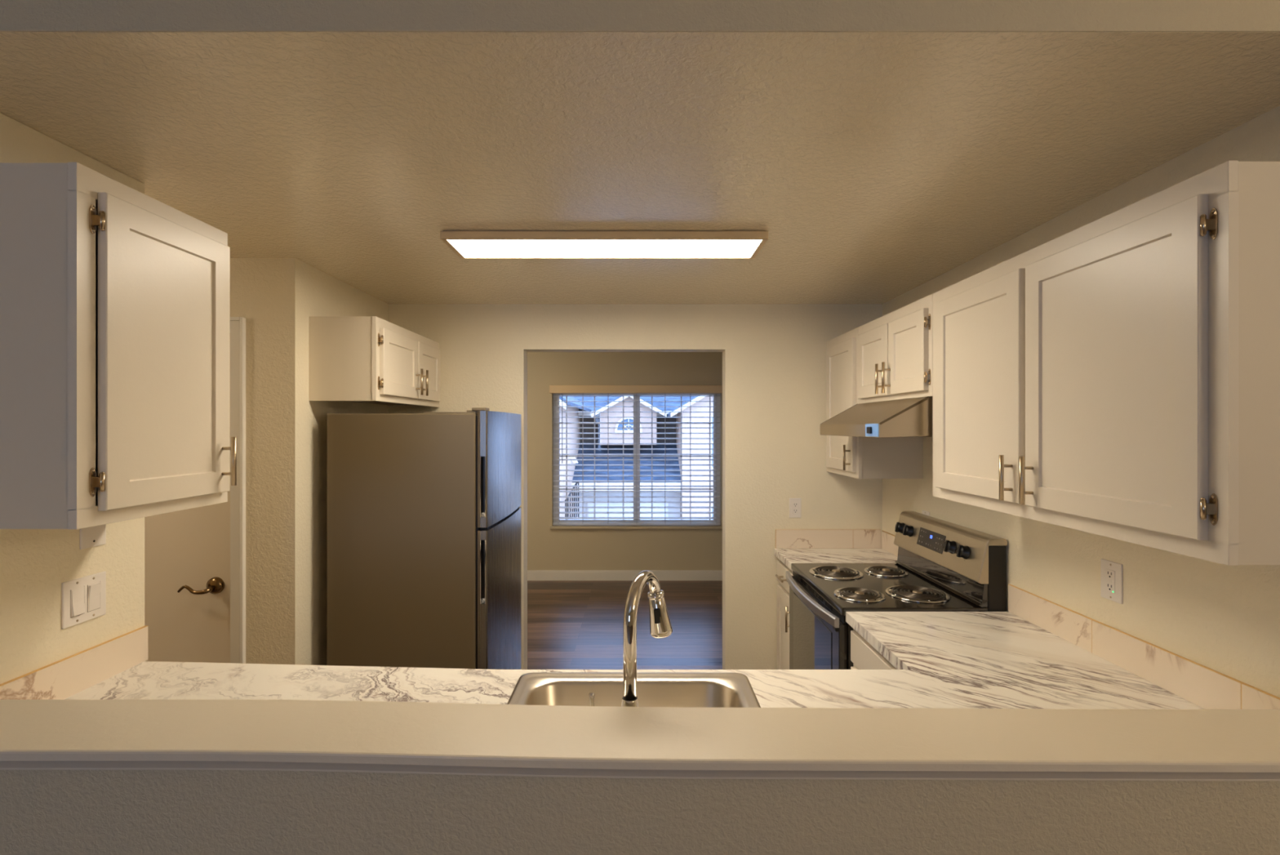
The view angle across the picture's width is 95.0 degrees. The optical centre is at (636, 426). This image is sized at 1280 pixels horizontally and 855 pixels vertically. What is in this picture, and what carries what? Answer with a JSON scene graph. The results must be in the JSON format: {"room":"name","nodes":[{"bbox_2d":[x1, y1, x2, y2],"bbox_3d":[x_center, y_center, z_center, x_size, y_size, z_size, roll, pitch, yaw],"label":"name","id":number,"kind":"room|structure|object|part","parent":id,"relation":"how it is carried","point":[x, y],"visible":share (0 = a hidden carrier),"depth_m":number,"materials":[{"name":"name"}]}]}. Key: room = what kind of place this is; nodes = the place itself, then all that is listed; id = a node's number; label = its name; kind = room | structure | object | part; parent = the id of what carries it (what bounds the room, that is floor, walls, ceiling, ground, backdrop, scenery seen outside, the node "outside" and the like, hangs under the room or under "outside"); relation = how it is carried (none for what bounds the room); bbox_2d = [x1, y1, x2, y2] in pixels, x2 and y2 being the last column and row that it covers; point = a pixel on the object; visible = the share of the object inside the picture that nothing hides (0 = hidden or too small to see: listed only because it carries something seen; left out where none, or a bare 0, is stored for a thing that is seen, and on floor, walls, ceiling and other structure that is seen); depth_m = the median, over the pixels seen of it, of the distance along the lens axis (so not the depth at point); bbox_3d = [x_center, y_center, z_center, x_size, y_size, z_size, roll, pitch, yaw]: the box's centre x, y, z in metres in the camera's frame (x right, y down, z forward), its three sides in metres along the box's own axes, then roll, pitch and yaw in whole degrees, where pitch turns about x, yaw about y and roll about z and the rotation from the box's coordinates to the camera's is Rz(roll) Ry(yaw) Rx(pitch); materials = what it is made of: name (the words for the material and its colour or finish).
{"room":"kitchen","nodes":[
{"label":"kitchen","id":0,"kind":"room"},
{"bbox_2d":[0,112,388,684],"bbox_3d":[-1.515,0.454,2.265,0.120,2.345,2.350,0,0,0],"label":"wall","id":1,"kind":"structure","parent":0,"point":[34,563],"depth_m":1.66,"materials":[{"name":"beige paint"}]},
{"bbox_2d":[0,625,148,699],"bbox_3d":[-1.450,0.639,1.415,0.010,0.101,0.644,0,0,0],"label":"backsplash","id":2,"kind":"structure","parent":1,"relation":"attached to","point":[63,678],"depth_m":1.52,"materials":[{"name":"stone"}]},
{"bbox_2d":[61,571,106,628],"bbox_3d":[-1.449,0.453,1.543,0.012,0.118,0.120,0,0,0],"label":"light switch","id":3,"kind":"object","parent":1,"relation":"attached to","point":[83,598],"visible":1,"depth_m":1.53,"materials":[{"name":"white plastic"}]},
{"bbox_2d":[71,586,85,617],"bbox_3d":[-1.446,0.453,1.520,0.006,0.070,0.036,0,0,0],"label":"rocker switch","id":4,"kind":"object","parent":3,"relation":"attached to","point":[77,593],"depth_m":1.52,"materials":[{"name":"white plastic"}]},
{"bbox_2d":[87,581,101,611],"bbox_3d":[-1.446,0.453,1.566,0.006,0.070,0.036,0,0,0],"label":"rocker switch","id":5,"kind":"object","parent":3,"relation":"attached to","point":[94,588],"depth_m":1.56,"materials":[{"name":"white plastic"}]},
{"bbox_2d":[80,524,106,549],"bbox_3d":[-1.452,0.263,1.567,0.007,0.115,0.072,0,0,0],"label":"blank wall plate","id":6,"kind":"object","parent":1,"relation":"attached to","point":[95,535],"visible":0.49,"depth_m":1.56,"materials":[{"name":"white plastic"}]},
{"bbox_2d":[0,162,236,528],"bbox_3d":[-1.274,-0.167,1.427,0.361,0.755,0.445,0,0,0],"label":"upper cabinet","id":7,"kind":"object","parent":1,"relation":"attached to","point":[115,298],"visible":1,"depth_m":1.25,"materials":[{"name":"white wood"}]},
{"bbox_3d":[-1.159,-0.167,1.427,0.019,0.755,0.445,0,0,0],"label":"frame","id":8,"kind":"part","parent":7,"relation":"part of","materials":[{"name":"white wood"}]},
{"bbox_3d":[-1.140,-0.161,1.442,0.019,0.679,0.381,0,0,0],"label":"door","id":9,"kind":"part","parent":7,"relation":"part of","materials":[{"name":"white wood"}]},
{"bbox_3d":[-1.112,0.093,1.602,0.036,0.133,0.012,0,0,0],"label":"handle","id":10,"kind":"part","parent":7,"relation":"part of","materials":[{"name":"silver metal"}]},
{"bbox_2d":[308,315,440,407],"bbox_3d":[-1.277,-0.302,3.018,0.356,0.375,0.837,0,0,0],"label":"upper cabinet","id":11,"kind":"object","parent":1,"relation":"attached to","point":[374,359],"visible":1,"depth_m":2.60,"materials":[{"name":"white wood"}]},
{"bbox_3d":[-1.145,-0.295,2.844,0.019,0.299,0.417,0,0,0],"label":"door","id":12,"kind":"part","parent":11,"relation":"part of","materials":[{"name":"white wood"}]},
{"bbox_3d":[-1.165,-0.302,3.018,0.019,0.375,0.837,0,0,0],"label":"frame","id":13,"kind":"part","parent":11,"relation":"part of","materials":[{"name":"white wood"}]},
{"bbox_3d":[-1.117,-0.232,3.020,0.036,0.135,0.012,0,0,0],"label":"handle","id":14,"kind":"part","parent":11,"relation":"part of","materials":[{"name":"silver metal"}]},
{"bbox_3d":[-1.117,-0.232,3.095,0.036,0.135,0.012,0,0,0],"label":"handle","id":15,"kind":"part","parent":11,"relation":"part of","materials":[{"name":"silver metal"}]},
{"bbox_3d":[-1.145,-0.295,3.229,0.019,0.299,0.342,0,0,0],"label":"door","id":16,"kind":"part","parent":11,"relation":"part of","materials":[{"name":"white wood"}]},
{"bbox_2d":[230,257,294,664],"bbox_3d":[-2.428,0.454,2.560,1.944,2.345,0.120,0,0,0],"label":"wall","id":17,"kind":"structure","parent":0,"point":[262,290],"depth_m":2.50,"materials":[{"name":"beige paint"}]},
{"bbox_2d":[144,316,245,662],"bbox_3d":[-2.127,0.581,2.528,0.926,2.090,0.164,0,0,0],"label":"door","id":18,"kind":"structure","parent":17,"relation":"in","point":[195,557],"depth_m":2.52,"materials":[{"name":"beige paint"}]},
{"bbox_3d":[-1.844,0.679,2.481,0.155,0.072,0.069,0,0,0],"label":"lever","id":19,"kind":"part","parent":18,"relation":"part of","materials":[{"name":"brown metal"}]},
{"bbox_3d":[-2.127,0.581,2.544,0.926,2.090,0.132,0,0,0],"label":"casing","id":20,"kind":"part","parent":18,"relation":"part of","materials":[{"name":"beige paint"}]},
{"bbox_2d":[527,351,722,569],"bbox_3d":[0.900,0.356,6.290,8.600,2.540,0.140,0,0,0],"label":"wall","id":21,"kind":"structure","parent":0,"point":[548,548],"depth_m":6.22,"materials":[{"name":"beige paint"}]},
{"bbox_2d":[527,569,722,580],"bbox_3d":[0.900,1.573,6.213,8.600,0.106,0.014,0,0,0],"label":"baseboard","id":22,"kind":"structure","parent":21,"relation":"attached to","point":[532,575],"depth_m":6.21,"materials":[{"name":"beige paint"}]},
{"bbox_2d":[550,393,722,528],"bbox_3d":[0.002,0.355,6.270,1.837,1.448,0.160,0,0,0],"label":"window","id":23,"kind":"structure","parent":21,"relation":"in","point":[555,398],"depth_m":6.30,"materials":[{"name":"white plastic"}]},
{"bbox_2d":[549,385,722,524],"bbox_3d":[0.005,0.305,6.216,1.840,1.483,0.143,0,0,0],"label":"window blind","id":24,"kind":"object","parent":23,"relation":"attached to","point":[558,389],"visible":0.96,"depth_m":6.23,"materials":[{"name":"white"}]},
{"bbox_3d":[0.001,1.034,6.255,1.779,0.026,0.056,0,0,0],"label":"rail","id":25,"kind":"part","parent":24,"relation":"part of","materials":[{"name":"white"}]},
{"bbox_3d":[0.002,1.065,6.245,1.837,0.028,0.110,0,0,0],"label":"sill","id":26,"kind":"part","parent":23,"relation":"part of","materials":[{"name":"beige paint"}]},
{"bbox_2d":[527,580,722,669],"bbox_3d":[0.900,1.656,1.400,8.600,0.060,10.000,0,0,0],"label":"floor","id":27,"kind":"structure","parent":0,"point":[572,624],"depth_m":4.75,"materials":[{"name":"brown wood"}]},
{"bbox_2d":[327,407,520,669],"bbox_3d":[-1.010,0.770,2.979,0.729,1.712,0.766,0,0,0],"label":"refrigerator","id":28,"kind":"object","parent":27,"relation":"on","point":[424,510],"visible":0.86,"depth_m":2.60,"materials":[{"name":"silver metal"}]},
{"bbox_3d":[-0.675,1.008,2.980,0.059,1.096,0.764,0,0,0],"label":"door","id":29,"kind":"part","parent":28,"relation":"part of","materials":[{"name":"silver metal"}]},
{"bbox_3d":[-0.675,0.188,2.980,0.059,0.517,0.764,0,0,0],"label":"door","id":30,"kind":"part","parent":28,"relation":"part of","materials":[{"name":"silver metal"}]},
{"bbox_2d":[775,560,793,669],"bbox_3d":[1.109,1.188,3.229,0.659,0.876,0.415,0,0,0],"label":"base cabinet","id":31,"kind":"object","parent":27,"relation":"on","point":[783,588],"visible":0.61,"depth_m":3.29,"materials":[{"name":"white wood"}]},
{"bbox_3d":[0.797,0.834,3.229,0.036,0.012,0.130,0,0,0],"label":"handle","id":32,"kind":"part","parent":31,"relation":"part of","materials":[{"name":"silver metal"}]},
{"bbox_3d":[0.825,1.205,3.229,0.019,0.582,0.365,0,0,0],"label":"door","id":33,"kind":"part","parent":31,"relation":"part of","materials":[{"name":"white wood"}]},
{"bbox_3d":[0.825,0.834,3.229,0.019,0.115,0.365,0,0,0],"label":"drawer","id":34,"kind":"part","parent":31,"relation":"part of","materials":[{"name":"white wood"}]},
{"bbox_3d":[0.797,1.008,3.077,0.036,0.135,0.012,0,0,0],"label":"handle","id":35,"kind":"part","parent":31,"relation":"part of","materials":[{"name":"silver metal"}]},
{"bbox_2d":[773,548,897,571],"bbox_3d":[1.123,0.731,3.231,0.634,0.038,0.418,0,0,0],"label":"countertop","id":36,"kind":"structure","parent":31,"relation":"on","point":[787,556],"depth_m":3.24,"materials":[{"name":"stone"}]},
{"bbox_2d":[850,628,897,669],"bbox_3d":[1.109,1.188,1.994,0.659,0.876,0.537,0,0,0],"label":"base cabinet","id":37,"kind":"object","parent":27,"relation":"on","point":[864,655],"visible":0.03,"depth_m":2.10,"materials":[{"name":"white wood"}]},
{"bbox_3d":[0.825,1.205,1.994,0.019,0.582,0.487,0,0,0],"label":"door","id":38,"kind":"part","parent":37,"relation":"part of","materials":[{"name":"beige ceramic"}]},
{"bbox_2d":[786,511,1007,669],"bbox_3d":[1.083,1.030,2.643,0.699,1.193,0.757,0,0,0],"label":"electric range","id":39,"kind":"object","parent":27,"relation":"on","point":[941,565],"visible":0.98,"depth_m":2.50,"materials":[{"name":"black metal"}]},
{"bbox_3d":[0.759,0.759,2.643,0.050,0.038,0.743,0,0,0],"label":"oven handle","id":40,"kind":"part","parent":39,"relation":"part of","materials":[{"name":"silver metal"}]},
{"bbox_3d":[0.800,1.073,2.643,0.033,0.617,0.743,0,0,0],"label":"oven door","id":41,"kind":"part","parent":39,"relation":"part of","materials":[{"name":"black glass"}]},
{"bbox_3d":[0.953,0.697,2.805,0.246,0.006,0.246,0,0,0],"label":"burner","id":42,"kind":"part","parent":39,"relation":"part of","materials":[{"name":"silver metal"}]},
{"bbox_3d":[0.925,0.697,2.437,0.202,0.006,0.202,0,0,0],"label":"burner","id":43,"kind":"part","parent":39,"relation":"part of","materials":[{"name":"silver metal"}]},
{"bbox_3d":[1.199,0.697,2.822,0.198,0.006,0.198,0,0,0],"label":"burner","id":44,"kind":"part","parent":39,"relation":"part of","materials":[{"name":"silver metal"}]},
{"bbox_2d":[791,563,988,616],"bbox_3d":[1.077,0.717,2.643,0.566,0.033,0.757,0,0,0],"label":"cooktop","id":45,"kind":"object","parent":39,"relation":"in","point":[843,588],"depth_m":2.51,"materials":[{"name":"black metal"}]},
{"bbox_3d":[1.324,0.508,2.955,0.044,0.058,0.054,0,0,0],"label":"knob","id":46,"kind":"part","parent":39,"relation":"part of","materials":[{"name":"black plastic"}]},
{"bbox_3d":[1.324,0.508,2.868,0.044,0.058,0.054,0,0,0],"label":"knob","id":47,"kind":"part","parent":39,"relation":"part of","materials":[{"name":"black plastic"}]},
{"bbox_3d":[1.172,0.697,2.449,0.246,0.006,0.246,0,0,0],"label":"burner","id":48,"kind":"part","parent":39,"relation":"part of","materials":[{"name":"silver metal"}]},
{"bbox_3d":[1.339,0.515,2.670,0.019,0.079,0.230,0,0,0],"label":"display panel","id":49,"kind":"part","parent":39,"relation":"part of","materials":[{"name":"black glass"}]},
{"bbox_3d":[1.342,0.649,2.643,0.039,0.102,0.741,0,0,0],"label":"backguard glass","id":50,"kind":"part","parent":39,"relation":"part of","materials":[{"name":"black glass"}]},
{"bbox_3d":[1.324,0.508,2.485,0.044,0.058,0.054,0,0,0],"label":"knob","id":51,"kind":"part","parent":39,"relation":"part of","materials":[{"name":"black plastic"}]},
{"bbox_3d":[1.377,0.520,2.643,0.112,0.175,0.751,0,0,0],"label":"control panel","id":52,"kind":"part","parent":39,"relation":"part of","materials":[{"name":"silver metal"}]},
{"bbox_3d":[1.324,0.508,2.385,0.044,0.058,0.054,0,0,0],"label":"knob","id":53,"kind":"part","parent":39,"relation":"part of","materials":[{"name":"black plastic"}]},
{"bbox_3d":[-0.316,1.188,1.409,2.268,0.876,0.633,0,0,0],"label":"cabinet","id":54,"kind":"object","parent":27,"relation":"on","visible":0},
{"bbox_2d":[64,611,1204,709],"bbox_3d":[-0.007,0.719,1.677,2.895,0.062,1.169,0,0,0],"label":"countertop","id":55,"kind":"structure","parent":54,"relation":"on","point":[955,660],"depth_m":1.64,"materials":[{"name":"stone"}]},
{"bbox_2d":[588,570,672,706],"bbox_3d":[0.014,0.510,1.251,0.098,0.397,0.240,0,0,39],"label":"faucet","id":56,"kind":"object","parent":55,"relation":"on","point":[660,626],"visible":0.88,"depth_m":1.19,"materials":[{"name":"silver metal"}]},
{"bbox_3d":[-0.065,0.586,1.190,0.065,0.096,0.022,0,0,0],"label":"lever","id":57,"kind":"part","parent":56,"relation":"part of","materials":[{"name":"silver metal"}]},
{"bbox_3d":[0.014,0.429,1.260,0.028,0.236,0.178,0,0,21],"label":"spout","id":58,"kind":"part","parent":56,"relation":"part of","materials":[{"name":"silver metal"}]},
{"bbox_2d":[506,672,760,707],"bbox_3d":[-0.009,0.804,1.407,0.646,0.196,0.565,0,0,0],"label":"sink","id":59,"kind":"object","parent":55,"relation":"in","point":[653,689],"visible":0.28,"depth_m":1.63,"materials":[{"name":"silver metal"}]},
{"bbox_2d":[388,303,882,669],"bbox_3d":[0.900,0.356,3.500,8.600,2.540,0.120,0,0,0],"label":"wall","id":60,"kind":"structure","parent":0,"point":[774,355],"depth_m":3.44,"materials":[{"name":"beige paint"}]},
{"bbox_2d":[789,497,801,517],"bbox_3d":[0.929,0.475,3.435,0.070,0.115,0.009,0,0,0],"label":"wall outlet","id":61,"kind":"object","parent":60,"relation":"attached to","point":[795,504],"visible":1,"depth_m":3.43,"materials":[{"name":"white plastic"}]},
{"bbox_2d":[792,502,798,513],"bbox_3d":[0.929,0.475,3.433,0.034,0.067,0.003,0,0,0],"label":"receptacle","id":62,"kind":"object","parent":61,"relation":"attached to","point":[795,504],"depth_m":3.43,"materials":[{"name":"white plastic"}]},
{"bbox_2d":[775,528,898,556],"bbox_3d":[1.127,0.656,3.231,0.627,0.111,0.418,0,0,0],"label":"backsplash","id":63,"kind":"structure","parent":60,"relation":"attached to","point":[784,538],"depth_m":3.43,"materials":[{"name":"stone"}]},
{"bbox_2d":[0,31,1279,303],"bbox_3d":[-0.920,-0.769,2.255,4.960,0.100,2.370,0,0,0],"label":"ceiling","id":64,"kind":"structure","parent":0,"point":[874,166],"depth_m":1.46,"materials":[{"name":"beige paint"}]},
{"bbox_2d":[440,231,768,258],"bbox_3d":[-0.118,-0.703,2.275,1.201,0.032,0.260,0,0,0],"label":"ceiling light","id":65,"kind":"object","parent":64,"relation":"in","point":[465,244],"visible":1,"depth_m":2.22,"materials":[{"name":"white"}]},
{"bbox_2d":[447,240,761,257],"bbox_3d":[-0.118,-0.692,2.275,1.165,0.006,0.236,0,0,0],"label":"diffuser","id":66,"kind":"object","parent":65,"relation":"attached to","point":[462,248],"depth_m":2.27,"materials":[{"name":"white plastic"}]},
{"bbox_2d":[0,769,1279,854],"bbox_3d":[-0.070,1.094,1.031,3.020,1.064,0.118,0,0,0],"label":"wall","id":67,"kind":"structure","parent":0,"point":[42,811],"depth_m":0.97,"materials":[{"name":"beige paint"}]},
{"bbox_2d":[0,699,1279,780],"bbox_3d":[-0.065,0.551,1.029,3.010,0.064,0.178,0,0,0],"label":"ledge","id":68,"kind":"object","parent":67,"relation":"on","point":[270,735],"visible":1,"depth_m":0.99,"materials":[{"name":"beige paint"}]},
{"bbox_3d":[-0.065,0.559,0.961,3.010,0.048,0.022,0,0,0],"label":"apron moulding","id":69,"kind":"part","parent":68,"relation":"part of","materials":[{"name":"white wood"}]},
{"bbox_2d":[0,0,1279,31],"bbox_3d":[-0.100,-0.972,1.083,6.600,0.504,0.033,0,0,0],"label":"wall","id":70,"kind":"structure","parent":0,"point":[15,15],"depth_m":1.07,"materials":[{"name":"beige paint"}]},
{"bbox_2d":[882,105,1279,697],"bbox_3d":[1.500,0.454,2.325,0.120,2.345,2.470,0,0,0],"label":"wall","id":71,"kind":"structure","parent":0,"point":[1224,619],"depth_m":1.67,"materials":[{"name":"beige paint"}]},
{"bbox_2d":[826,327,923,478],"bbox_3d":[1.248,-0.120,3.191,0.383,0.762,0.493,0,0,0],"label":"upper cabinet","id":72,"kind":"object","parent":71,"relation":"attached to","point":[857,457],"visible":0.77,"depth_m":2.98,"materials":[{"name":"white wood"}]},
{"bbox_3d":[1.103,-0.111,3.180,0.019,0.684,0.410,0,0,0],"label":"door","id":73,"kind":"part","parent":72,"relation":"part of","materials":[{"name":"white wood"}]},
{"bbox_3d":[1.123,-0.120,3.191,0.019,0.762,0.493,0,0,0],"label":"frame","id":74,"kind":"part","parent":72,"relation":"part of","materials":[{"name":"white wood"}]},
{"bbox_3d":[1.075,0.157,3.005,0.036,0.130,0.012,0,0,0],"label":"handle","id":75,"kind":"part","parent":72,"relation":"part of","materials":[{"name":"silver metal"}]},
{"bbox_2d":[857,293,933,403],"bbox_3d":[1.248,-0.308,2.575,0.383,0.385,0.734,0,0,0],"label":"upper cabinet","id":76,"kind":"object","parent":71,"relation":"attached to","point":[895,348],"visible":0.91,"depth_m":2.47,"materials":[{"name":"white wood"}]},
{"bbox_3d":[1.103,-0.296,2.736,0.019,0.314,0.339,0,0,0],"label":"door","id":77,"kind":"part","parent":76,"relation":"part of","materials":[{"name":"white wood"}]},
{"bbox_2d":[820,396,933,437],"bbox_3d":[1.171,-0.037,2.581,0.531,0.156,0.718,0,0,0],"label":"range hood","id":78,"kind":"object","parent":76,"relation":"attached to","point":[908,417],"visible":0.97,"depth_m":2.29,"materials":[{"name":"silver metal"}]},
{"bbox_2d":[866,426,871,433],"bbox_3d":[0.911,0.013,2.297,0.010,0.026,0.035,0,0,0],"label":"rocker switch","id":79,"kind":"object","parent":78,"relation":"attached to","point":[868,428],"depth_m":2.29,"materials":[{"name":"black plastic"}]},
{"bbox_2d":[865,423,878,436],"bbox_3d":[0.917,0.013,2.288,0.002,0.050,0.125,0,0,0],"label":"switch plate","id":80,"kind":"object","parent":78,"relation":"attached to","point":[871,429],"depth_m":2.28,"materials":[{"name":"blue"}]},
{"bbox_3d":[1.075,-0.212,2.600,0.036,0.133,0.012,0,0,0],"label":"handle","id":81,"kind":"part","parent":76,"relation":"part of","materials":[{"name":"silver metal"}]},
{"bbox_3d":[1.075,-0.212,2.530,0.036,0.133,0.012,0,0,0],"label":"handle","id":82,"kind":"part","parent":76,"relation":"part of","materials":[{"name":"silver metal"}]},
{"bbox_3d":[1.103,-0.296,2.395,0.019,0.314,0.316,0,0,0],"label":"door","id":83,"kind":"part","parent":76,"relation":"part of","materials":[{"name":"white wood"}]},
{"bbox_2d":[921,510,929,515],"bbox_3d":[1.435,0.476,2.915,0.009,0.115,0.070,0,0,0],"label":"wall outlet","id":84,"kind":"object","parent":71,"relation":"attached to","point":[926,513],"visible":0.21,"depth_m":2.91,"materials":[{"name":"white plastic"}]},
{"bbox_2d":[933,160,1279,565],"bbox_3d":[1.248,-0.120,1.655,0.383,0.762,1.103,0,0,0],"label":"upper cabinet","id":85,"kind":"object","parent":71,"relation":"attached to","point":[1117,375],"visible":1,"depth_m":1.30,"materials":[{"name":"white wood"}]},
{"bbox_3d":[1.103,-0.116,1.914,0.019,0.674,0.472,0,0,0],"label":"door","id":86,"kind":"part","parent":85,"relation":"part of","materials":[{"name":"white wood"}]},
{"bbox_3d":[1.075,0.148,1.710,0.036,0.132,0.012,0,0,0],"label":"handle","id":87,"kind":"part","parent":85,"relation":"part of","materials":[{"name":"silver metal"}]},
{"bbox_3d":[1.075,0.148,1.620,0.036,0.132,0.012,0,0,0],"label":"handle","id":88,"kind":"part","parent":85,"relation":"part of","materials":[{"name":"silver metal"}]},
{"bbox_3d":[1.103,-0.116,1.397,0.019,0.674,0.511,0,0,0],"label":"door","id":89,"kind":"part","parent":85,"relation":"part of","materials":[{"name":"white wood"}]},
{"bbox_2d":[1100,558,1123,604],"bbox_3d":[1.435,0.466,1.775,0.010,0.118,0.078,0,0,0],"label":"wall outlet","id":90,"kind":"object","parent":71,"relation":"attached to","point":[1111,572],"visible":1,"depth_m":1.77,"materials":[{"name":"white plastic"}]},
{"bbox_2d":[1105,568,1115,593],"bbox_3d":[1.433,0.466,1.775,0.003,0.067,0.034,0,0,0],"label":"receptacle","id":91,"kind":"object","parent":90,"relation":"attached to","point":[1109,572],"depth_m":1.77,"materials":[{"name":"white plastic"}]},
{"bbox_2d":[1008,583,1279,709],"bbox_3d":[1.435,0.659,1.677,0.009,0.105,1.169,0,0,0],"label":"backsplash","id":92,"kind":"structure","parent":71,"relation":"attached to","point":[1208,688],"depth_m":1.66,"materials":[{"name":"stone"}]},
{"label":"outside","id":93,"kind":"structure","parent":0,"visible":0},
{"bbox_3d":[0.000,4.276,23.300,50.000,0.100,33.400,0,0,0],"label":"ground","id":94,"kind":"structure","parent":93,"visible":0},
{"bbox_2d":[564,479,578,516],"bbox_3d":[-1.285,2.673,11.750,0.040,3.106,1.526,0,0,3],"label":"stair railing","id":95,"kind":"object","parent":94,"relation":"on","point":[576,482],"visible":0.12,"depth_m":11.99,"materials":[{"name":"black plastic"}]},
{"bbox_2d":[560,395,712,516],"bbox_3d":[0.000,0.854,15.200,18.000,6.743,11.800,0,0,0],"label":"apartment building","id":96,"kind":"structure","parent":94,"relation":"on","point":[569,398],"depth_m":13.25,"materials":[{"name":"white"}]},
{"bbox_2d":[568,457,577,463],"bbox_3d":[-1.320,0.691,12.200,0.200,0.140,0.140,0,0,0],"label":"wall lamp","id":97,"kind":"object","parent":96,"relation":"attached to","point":[569,461],"depth_m":12.14,"materials":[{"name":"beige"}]},
{"bbox_3d":[1.884,0.336,12.818,0.467,1.081,0.005,0,0,0],"label":"glass pane","id":98,"kind":"part","parent":96,"relation":"part of","materials":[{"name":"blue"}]}
]}

